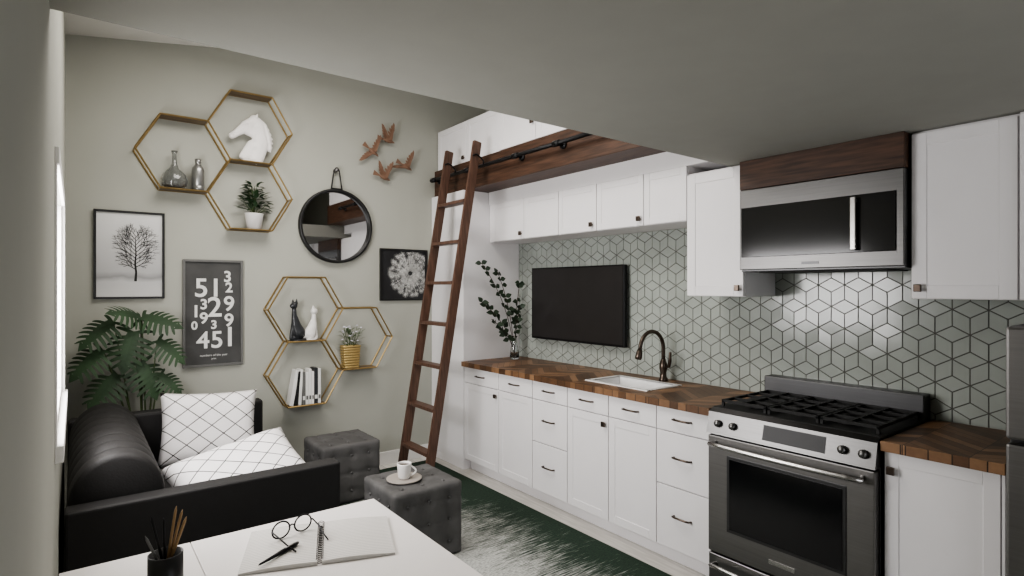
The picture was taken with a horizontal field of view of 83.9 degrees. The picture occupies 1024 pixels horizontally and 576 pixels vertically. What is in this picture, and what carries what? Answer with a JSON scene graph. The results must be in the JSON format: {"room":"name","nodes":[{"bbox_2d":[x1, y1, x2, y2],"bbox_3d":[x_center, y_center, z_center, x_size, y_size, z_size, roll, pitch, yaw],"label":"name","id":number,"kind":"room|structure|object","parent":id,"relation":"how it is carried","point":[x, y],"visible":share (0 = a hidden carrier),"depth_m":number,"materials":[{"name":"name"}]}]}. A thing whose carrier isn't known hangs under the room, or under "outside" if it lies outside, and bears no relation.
{"room":"studio apartment","nodes":[
{"label":"studio apartment","id":0,"kind":"room"},
{"bbox_2d":[0,0,64,575],"bbox_3d":[-1.101,-0.120,1.235,0.150,3.300,5.900,0,0,-37],"label":"wall","id":1,"kind":"structure","parent":0,"point":[32,34],"depth_m":0.77,"materials":[{"name":"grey paint"}]},
{"bbox_2d":[55,163,56,446],"bbox_3d":[-1.362,0.050,1.703,0.006,0.840,0.040,0,0,-37],"label":"window frame","id":2,"kind":"structure","parent":1,"relation":"attached to","point":[55,163],"depth_m":1.69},
{"bbox_2d":[57,387,61,422],"bbox_3d":[-1.767,0.460,2.111,0.140,0.020,1.100,0,0,-37],"label":"sill","id":3,"kind":"structure","parent":1,"relation":"attached to","point":[59,390],"depth_m":2.32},
{"bbox_2d":[55,146,64,387],"bbox_3d":[-1.768,0.015,2.122,0.152,0.870,1.200,0,0,-37],"label":"window","id":4,"kind":"structure","parent":1,"relation":"in","point":[57,149],"depth_m":2.57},
{"bbox_2d":[55,389,67,463],"bbox_3d":[-1.709,0.495,2.168,0.022,0.050,1.200,0,0,-37],"label":"apron","id":5,"kind":"object","parent":1,"relation":"attached to","point":[62,418],"visible":0.89,"depth_m":1.92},
{"bbox_2d":[62,207,64,390],"bbox_3d":[-2.060,0.050,2.617,0.012,0.840,0.060,0,0,-37],"label":"window frame","id":6,"kind":"structure","parent":1,"relation":"attached to","point":[63,208],"depth_m":2.59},
{"bbox_2d":[64,12,216,47],"bbox_3d":[0.246,-1.927,2.269,3.547,0.677,6.200,0,0,-37],"label":"ceiling","id":7,"kind":"structure","parent":0,"point":[74,24],"depth_m":3.66,"materials":[{"name":"white paint"}]},
{"bbox_2d":[65,34,484,507],"bbox_3d":[-1.595,-0.370,4.669,3.547,3.800,0.150,0,0,-37],"label":"wall","id":8,"kind":"structure","parent":0,"point":[115,89],"depth_m":4.33,"materials":[{"name":"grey paint"}]},
{"bbox_2d":[93,209,164,298],"bbox_3d":[-2.558,-0.221,3.819,0.396,0.586,0.024,0,0,-37],"label":"picture","id":9,"kind":"object","parent":8,"relation":"attached to","point":[128,246],"visible":1,"depth_m":3.81},
{"bbox_2d":[182,259,242,368],"bbox_3d":[-2.160,0.181,4.125,0.391,0.768,0.024,0,0,-37],"label":"poster","id":10,"kind":"object","parent":8,"relation":"attached to","point":[212,290],"visible":1,"depth_m":4.12,"materials":[{"name":"grey paper"}]},
{"bbox_2d":[132,89,292,232],"bbox_3d":[-2.113,-0.925,4.094,1.016,1.007,0.132,0,0,-37],"label":"shelf","id":11,"kind":"object","parent":8,"relation":"attached to","point":[236,93],"visible":1,"depth_m":4.12,"materials":[{"name":"gold metal"}]},
{"bbox_2d":[161,150,187,187],"bbox_3d":[-2.324,-0.812,3.924,0.164,0.262,0.115,0,0,-37],"label":"glass bottle vase","id":12,"kind":"object","parent":11,"relation":"on","point":[174,177],"visible":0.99,"depth_m":3.89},
{"bbox_2d":[192,159,203,189],"bbox_3d":[-2.213,-0.796,4.017,0.080,0.230,0.080,0,0,-37],"label":"decorative bottle","id":13,"kind":"object","parent":11,"relation":"on","point":[197,169],"visible":0.88,"depth_m":3.99,"materials":[{"name":"grey metal"}]},
{"bbox_2d":[229,114,272,164],"bbox_3d":[-1.934,-1.109,4.231,0.307,0.374,0.098,0,0,-37],"label":"bust","id":14,"kind":"object","parent":11,"relation":"on","point":[255,149],"visible":0.98,"depth_m":4.22,"materials":[{"name":"white ceramic"}]},
{"bbox_2d":[237,180,272,228],"bbox_3d":[-1.913,-0.612,4.238,0.296,0.358,0.132,0,0,-37],"label":"potted houseplant","id":15,"kind":"object","parent":11,"relation":"on","point":[254,220],"visible":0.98,"depth_m":4.21,"materials":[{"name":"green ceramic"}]},
{"bbox_2d":[263,276,392,408],"bbox_3d":[-1.455,0.413,4.599,1.016,1.007,0.132,0,0,-37],"label":"shelf","id":16,"kind":"object","parent":8,"relation":"attached to","point":[286,341],"visible":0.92,"depth_m":4.51,"materials":[{"name":"gold metal"}]},
{"bbox_2d":[289,299,306,340],"bbox_3d":[-1.652,0.244,4.439,0.149,0.324,0.126,0,0,-2],"label":"cat figurine","id":17,"kind":"object","parent":16,"relation":"on","point":[297,332],"visible":1,"depth_m":4.40,"materials":[{"name":"ceramic"}]},
{"bbox_2d":[286,366,320,405],"bbox_3d":[-1.631,0.765,4.458,0.239,0.279,0.101,0,0,-37],"label":"books","id":18,"kind":"object","parent":16,"relation":"on","point":[304,386],"visible":1,"depth_m":4.42,"materials":[{"name":"white paper"}]},
{"bbox_2d":[294,371,300,405],"bbox_3d":[-1.678,0.773,4.423,0.051,0.262,0.100,0,0,-38],"label":"book","id":19,"kind":"object","parent":18,"relation":"on","point":[297,374],"depth_m":4.38,"materials":[{"name":"white paper"}]},
{"bbox_2d":[296,368,302,404],"bbox_3d":[-1.659,0.767,4.437,0.036,0.274,0.100,0,0,-38],"label":"book","id":20,"kind":"object","parent":18,"relation":"on","point":[299,372],"depth_m":4.39,"materials":[{"name":"white paper"}]},
{"bbox_2d":[301,371,304,404],"bbox_3d":[-1.640,0.777,4.451,0.024,0.256,0.100,0,0,-38],"label":"book","id":21,"kind":"object","parent":18,"relation":"on","point":[302,372],"depth_m":4.41,"materials":[{"name":"grey paper"}]},
{"bbox_2d":[305,371,308,404],"bbox_3d":[-1.621,0.779,4.466,0.022,0.251,0.100,0,0,-38],"label":"book","id":22,"kind":"object","parent":18,"relation":"on","point":[306,372],"depth_m":4.43,"materials":[{"name":"white paper"}]},
{"bbox_2d":[305,368,311,403],"bbox_3d":[-1.602,0.768,4.481,0.022,0.273,0.100,0,0,-38],"label":"book","id":23,"kind":"object","parent":18,"relation":"on","point":[308,371],"depth_m":4.43,"materials":[{"name":"white paper"}]},
{"bbox_2d":[312,371,313,403],"bbox_3d":[-1.585,0.778,4.494,0.018,0.253,0.100,0,0,-38],"label":"book","id":24,"kind":"object","parent":18,"relation":"on","point":[312,371],"depth_m":4.45,"materials":[{"name":"white paper"}]},
{"bbox_2d":[317,367,320,402],"bbox_3d":[-1.545,0.769,4.525,0.022,0.272,0.100,0,0,-38],"label":"book","id":25,"kind":"object","parent":18,"relation":"on","point":[318,369],"depth_m":4.48,"materials":[{"name":"white paper"}]},
{"bbox_2d":[303,306,317,339],"bbox_3d":[-1.593,0.272,4.486,0.104,0.270,0.125,0,0,18],"label":"cat figurine","id":26,"kind":"object","parent":16,"relation":"on","point":[311,333],"visible":0.96,"depth_m":4.49,"materials":[{"name":"white ceramic"}]},
{"bbox_2d":[338,325,364,368],"bbox_3d":[-1.316,0.480,4.690,0.247,0.352,0.127,0,0,-37],"label":"flower planter","id":27,"kind":"object","parent":16,"relation":"on","point":[350,354],"visible":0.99,"depth_m":4.67,"materials":[{"name":"gold metal"}]},
{"bbox_2d":[298,167,371,262],"bbox_3d":[-1.438,-0.596,4.666,0.604,0.786,0.044,0,0,-37],"label":"round mirror","id":28,"kind":"object","parent":8,"relation":"attached to","point":[335,226],"visible":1,"depth_m":4.67,"materials":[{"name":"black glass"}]},
{"bbox_2d":[359,123,413,180],"bbox_3d":[-1.084,-1.175,4.911,0.500,0.501,0.086,0,0,-37],"label":"bird sculpture","id":29,"kind":"object","parent":8,"relation":"attached to","point":[387,138],"visible":1,"depth_m":4.89,"materials":[{"name":"brown wood"}]},
{"bbox_2d":[379,248,427,300],"bbox_3d":[-0.955,-0.117,5.049,0.459,0.453,0.024,0,0,-37],"label":"flower picture","id":30,"kind":"object","parent":8,"relation":"attached to","point":[402,272],"visible":1,"depth_m":5.03},
{"bbox_2d":[379,444,427,465],"bbox_3d":[-1.783,1.475,4.421,2.647,0.110,0.015,0,0,-37],"label":"baseboard","id":31,"kind":"structure","parent":8,"relation":"attached to","point":[387,457],"depth_m":4.98,"materials":[{"name":"white wood"}]},
{"bbox_2d":[435,129,665,196],"bbox_3d":[0.253,-0.950,4.204,0.260,0.240,2.833,0,0,-37],"label":"beam","id":32,"kind":"structure","parent":8,"relation":"attached to","point":[593,151],"depth_m":4.05,"materials":[{"name":"brown wood"}]},
{"bbox_2d":[438,111,498,170],"bbox_3d":[-0.191,-1.256,5.032,0.556,0.368,0.976,0,0,-37],"label":"upper cabinet","id":33,"kind":"object","parent":32,"relation":"on","point":[458,139],"visible":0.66,"depth_m":4.84,"materials":[{"name":"white paint"}]},
{"bbox_2d":[430,133,592,183],"bbox_3d":[-0.048,-0.970,4.312,0.086,0.060,2.200,0,0,-37],"label":"ladder rail","id":34,"kind":"object","parent":32,"relation":"attached to","point":[562,143],"visible":0.62,"depth_m":4.09,"materials":[{"name":"black metal"}]},
{"bbox_2d":[499,113,566,150],"bbox_3d":[0.654,-1.421,3.915,0.576,0.698,1.815,0,0,-37],"label":"upper cabinet","id":35,"kind":"object","parent":32,"relation":"on","point":[513,131],"visible":0.19,"depth_m":4.27,"materials":[{"name":"white paint"}]},
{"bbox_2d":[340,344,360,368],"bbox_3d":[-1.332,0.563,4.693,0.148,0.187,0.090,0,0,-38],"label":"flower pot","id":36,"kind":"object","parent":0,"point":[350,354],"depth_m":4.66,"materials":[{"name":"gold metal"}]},
{"bbox_2d":[49,0,1023,166],"bbox_3d":[1.111,-0.745,1.142,3.247,0.150,3.060,0,0,-37],"label":"ceiling","id":37,"kind":"structure","parent":0,"point":[724,82],"depth_m":1.64,"materials":[{"name":"grey paint"}]},
{"bbox_2d":[379,457,706,575],"bbox_3d":[0.246,1.580,2.269,3.547,0.100,6.200,0,0,-37],"label":"floor","id":38,"kind":"structure","parent":0,"point":[669,566],"depth_m":3.69,"materials":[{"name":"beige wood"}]},
{"bbox_2d":[67,306,186,410],"bbox_3d":[-2.450,0.820,3.655,0.633,1.420,0.298,0,0,-37],"label":"potted plant","id":39,"kind":"object","parent":38,"relation":"on","point":[145,376],"visible":0.77,"depth_m":3.59,"materials":[{"name":"green plant"}]},
{"bbox_2d":[64,398,339,571],"bbox_3d":[-1.691,1.095,3.007,1.041,0.870,1.510,0,0,-37],"label":"leather loveseat","id":40,"kind":"object","parent":38,"relation":"on","point":[116,482],"visible":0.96,"depth_m":2.37,"materials":[{"name":"black leather"}]},
{"bbox_2d":[160,468,170,487],"bbox_3d":[-1.760,1.169,3.365,0.705,0.178,0.648,0,0,-38],"label":"seat cushion","id":41,"kind":"object","parent":40,"relation":"on","point":[167,485],"depth_m":3.14,"materials":[{"name":"black fabric"}]},
{"bbox_2d":[158,389,256,467],"bbox_3d":[-1.862,0.855,3.511,0.560,0.446,0.218,0,0,-33],"label":"throw pillow","id":42,"kind":"object","parent":40,"relation":"on","point":[192,424],"visible":0.84,"depth_m":3.44,"materials":[{"name":"fabric"}]},
{"bbox_2d":[160,427,305,486],"bbox_3d":[-1.413,0.965,2.975,0.413,0.319,0.665,0,0,45],"label":"throw pillow","id":43,"kind":"object","parent":40,"relation":"on","point":[268,449],"visible":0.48,"depth_m":2.96,"materials":[{"name":"fabric"}]},
{"bbox_2d":[432,190,518,468],"bbox_3d":[-0.337,0.351,5.198,0.595,2.358,0.538,0,0,-37],"label":"closet","id":44,"kind":"object","parent":38,"relation":"on","point":[476,337],"visible":0.49,"depth_m":4.95,"materials":[{"name":"white paint"}]},
{"bbox_2d":[340,460,670,575],"bbox_3d":[-0.266,1.522,2.852,1.950,0.013,4.050,0,0,-37],"label":"area rug","id":45,"kind":"object","parent":38,"relation":"on","point":[501,535],"visible":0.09,"depth_m":3.37,"materials":[{"name":"green carpet"}]},
{"bbox_2d":[59,499,482,575],"bbox_3d":[-0.459,1.155,1.293,0.914,0.750,1.370,0,0,-37],"label":"table","id":46,"kind":"object","parent":45,"relation":"on","point":[416,554],"visible":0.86,"depth_m":1.64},
{"bbox_2d":[145,506,186,575],"bbox_3d":[-0.889,0.675,1.462,0.091,0.208,0.083,0,0,-37],"label":"pencil cup","id":47,"kind":"object","parent":46,"relation":"on","point":[165,561],"visible":1,"depth_m":1.46,"materials":[{"name":"black metal"}]},
{"bbox_2d":[238,516,394,575],"bbox_3d":[-0.584,0.770,1.739,0.420,0.019,0.280,0,0,-18],"label":"open notebook","id":48,"kind":"object","parent":46,"relation":"on","point":[350,539],"visible":0.91,"depth_m":1.71,"materials":[{"name":"paper"}]},
{"bbox_2d":[258,541,298,565],"bbox_3d":[-0.668,0.760,1.634,0.013,0.016,0.151,0,0,22],"label":"ballpoint pen","id":49,"kind":"object","parent":48,"relation":"on","point":[282,551],"visible":1,"depth_m":1.64,"materials":[{"name":"black metal"}]},
{"bbox_2d":[271,513,328,551],"bbox_3d":[-0.639,0.739,1.731,0.123,0.055,0.139,0,0,41],"label":"eyeglasses","id":50,"kind":"object","parent":48,"relation":"on","point":[274,535],"visible":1,"depth_m":1.76,"materials":[{"name":"black metal"}]},
{"bbox_2d":[304,429,379,504],"bbox_3d":[-1.250,1.308,4.184,0.430,0.416,0.400,0,0,-37],"label":"tufted ottoman","id":51,"kind":"object","parent":45,"relation":"on","point":[357,452],"visible":0.65,"depth_m":4.06,"materials":[{"name":"grey fabric"}]},
{"bbox_2d":[364,463,460,553],"bbox_3d":[-0.577,1.308,3.307,0.430,0.416,0.410,0,0,-37],"label":"tufted ottoman","id":52,"kind":"object","parent":45,"relation":"on","point":[431,505],"visible":0.63,"depth_m":3.19,"materials":[{"name":"grey fabric"}]},
{"bbox_2d":[386,472,421,484],"bbox_3d":[-0.618,1.093,3.269,0.200,0.014,0.200,0,0,-37],"label":"serving plate","id":53,"kind":"object","parent":52,"relation":"on","point":[393,478],"visible":0.87,"depth_m":3.25,"materials":[{"name":"ceramic"}]},
{"bbox_2d":[397,461,416,479],"bbox_3d":[-0.610,1.048,3.273,0.100,0.088,0.086,0,0,-37],"label":"coffee mug","id":54,"kind":"object","parent":53,"relation":"on","point":[403,467],"visible":1,"depth_m":3.24,"materials":[{"name":"white ceramic"}]},
{"bbox_2d":[398,140,483,466],"bbox_3d":[-0.572,0.179,4.508,0.540,2.669,0.464,0,0,-37],"label":"ladder","id":55,"kind":"object","parent":45,"relation":"on","point":[430,453],"visible":0.95,"depth_m":4.44,"materials":[{"name":"brown wood"}]},
{"bbox_2d":[464,367,710,575],"bbox_3d":[0.531,1.094,4.034,0.626,0.872,2.355,0,0,-37],"label":"base cabinet","id":56,"kind":"object","parent":38,"relation":"on","point":[638,472],"visible":0.89,"depth_m":3.56,"materials":[{"name":"white paint"}]},
{"bbox_2d":[461,356,761,415],"bbox_3d":[0.535,0.636,4.038,0.615,0.040,2.355,0,0,-37],"label":"countertop","id":57,"kind":"structure","parent":56,"relation":"on","point":[696,398],"depth_m":3.71,"materials":[{"name":"brown wood"}]},
{"bbox_2d":[475,260,524,359],"bbox_3d":[-0.085,0.191,4.837,0.542,0.847,0.162,0,0,-37],"label":"vase","id":58,"kind":"object","parent":57,"relation":"on","point":[514,351],"visible":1,"depth_m":4.88,"materials":[{"name":"clear glass"}]},
{"bbox_2d":[586,375,681,390],"bbox_3d":[0.779,0.710,3.699,0.340,0.199,0.520,0,0,-37],"label":"sink","id":59,"kind":"object","parent":57,"relation":"in","point":[641,384],"visible":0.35,"depth_m":3.81,"materials":[{"name":"ceramic"}]},
{"bbox_2d":[596,376,671,388],"bbox_3d":[0.779,0.711,3.699,0.300,0.198,0.480,0,0,-38],"label":"basin","id":60,"kind":"object","parent":59,"relation":"in","point":[621,381],"depth_m":3.82,"materials":[{"name":"white ceramic"}]},
{"bbox_2d":[635,330,671,381],"bbox_3d":[0.914,0.444,3.736,0.258,0.344,0.112,0,0,-13],"label":"kitchen faucet","id":61,"kind":"object","parent":57,"relation":"on","point":[663,366],"visible":1,"depth_m":3.75,"materials":[{"name":"brown metal"}]},
{"bbox_2d":[706,374,929,575],"bbox_3d":[1.450,0.998,2.763,0.705,1.005,0.768,0,0,-37],"label":"gas range","id":62,"kind":"object","parent":38,"relation":"on","point":[797,468],"visible":0.97,"depth_m":2.60,"materials":[{"name":"metal"}]},
{"bbox_2d":[714,395,923,439],"bbox_3d":[1.464,0.615,2.773,0.500,0.020,0.768,0,0,-38],"label":"cooktop","id":63,"kind":"object","parent":62,"relation":"in","point":[854,430],"depth_m":2.62,"materials":[{"name":"metal"}]},
{"bbox_2d":[885,452,1005,575],"bbox_3d":[1.845,1.094,2.330,0.616,0.872,0.380,0,0,-37],"label":"base cabinet","id":64,"kind":"object","parent":38,"relation":"on","point":[941,519],"visible":0.79,"depth_m":2.16,"materials":[{"name":"white paint"}]},
{"bbox_2d":[880,420,1009,475],"bbox_3d":[1.845,0.636,2.330,0.615,0.040,0.390,0,0,-37],"label":"countertop","id":65,"kind":"structure","parent":64,"relation":"on","point":[983,449],"depth_m":2.24,"materials":[{"name":"brown wood"}]},
{"bbox_2d":[1006,324,1023,575],"bbox_3d":[2.115,0.830,1.872,0.734,1.400,0.635,0,0,-37],"label":"refrigerator","id":66,"kind":"object","parent":38,"relation":"on","point":[1014,334],"visible":1,"depth_m":1.91,"materials":[{"name":"metal"}]},
{"bbox_2d":[485,110,1005,430],"bbox_3d":[1.594,-0.370,3.303,0.150,3.800,5.900,0,0,-37],"label":"wall","id":67,"kind":"structure","parent":0,"point":[485,110],"depth_m":3.78,"materials":[{"name":"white paint"}]},
{"bbox_2d":[489,152,730,243],"bbox_3d":[0.611,-0.613,4.140,0.361,0.435,2.285,0,0,-37],"label":"upper cabinet","id":68,"kind":"object","parent":67,"relation":"attached to","point":[648,193],"visible":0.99,"depth_m":3.92,"materials":[{"name":"white paint"}]},
{"bbox_2d":[687,165,774,296],"bbox_3d":[1.257,-0.310,3.297,0.361,0.715,0.358,0,0,-37],"label":"upper cabinet","id":69,"kind":"object","parent":67,"relation":"attached to","point":[713,196],"visible":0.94,"depth_m":3.20,"materials":[{"name":"white paint"}]},
{"bbox_2d":[519,228,1023,429],"bbox_3d":[1.140,0.110,3.764,0.008,1.009,3.525,0,0,-37],"label":"tile backsplash","id":70,"kind":"structure","parent":67,"relation":"attached to","point":[858,328],"depth_m":3.18,"materials":[{"name":"grey tile"}]},
{"bbox_2d":[532,264,626,347],"bbox_3d":[0.510,0.130,4.523,0.063,0.600,1.044,0,0,-37],"label":"television","id":71,"kind":"object","parent":70,"relation":"attached to","point":[577,304],"visible":1,"depth_m":4.42,"materials":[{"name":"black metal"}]},
{"bbox_2d":[740,167,911,273],"bbox_3d":[1.577,-0.297,2.831,0.421,0.436,0.757,0,0,-37],"label":"over-range microwave","id":72,"kind":"object","parent":67,"relation":"attached to","point":[862,222],"visible":0.99,"depth_m":2.66,"materials":[{"name":"metal"}]},
{"bbox_2d":[740,131,911,190],"bbox_3d":[1.591,-0.593,2.842,0.385,0.151,0.757,0,0,-37],"label":"wood valance","id":73,"kind":"object","parent":67,"relation":"attached to","point":[893,150],"visible":0.62,"depth_m":2.66,"materials":[{"name":"brown wood"}]},
{"bbox_2d":[912,114,1019,299],"bbox_3d":[1.943,-0.310,2.403,0.361,0.715,0.352,0,0,-37],"label":"upper cabinet","id":74,"kind":"object","parent":67,"relation":"attached to","point":[966,177],"visible":1,"depth_m":2.30,"materials":[{"name":"white paint"}]},
{"bbox_2d":[1020,112,1023,299],"bbox_3d":[2.257,-0.310,1.999,0.355,0.715,0.663,0,0,-37],"label":"upper cabinet","id":75,"kind":"object","parent":67,"relation":"attached to","point":[1021,113],"visible":1,"depth_m":2.15,"materials":[{"name":"white paint"}]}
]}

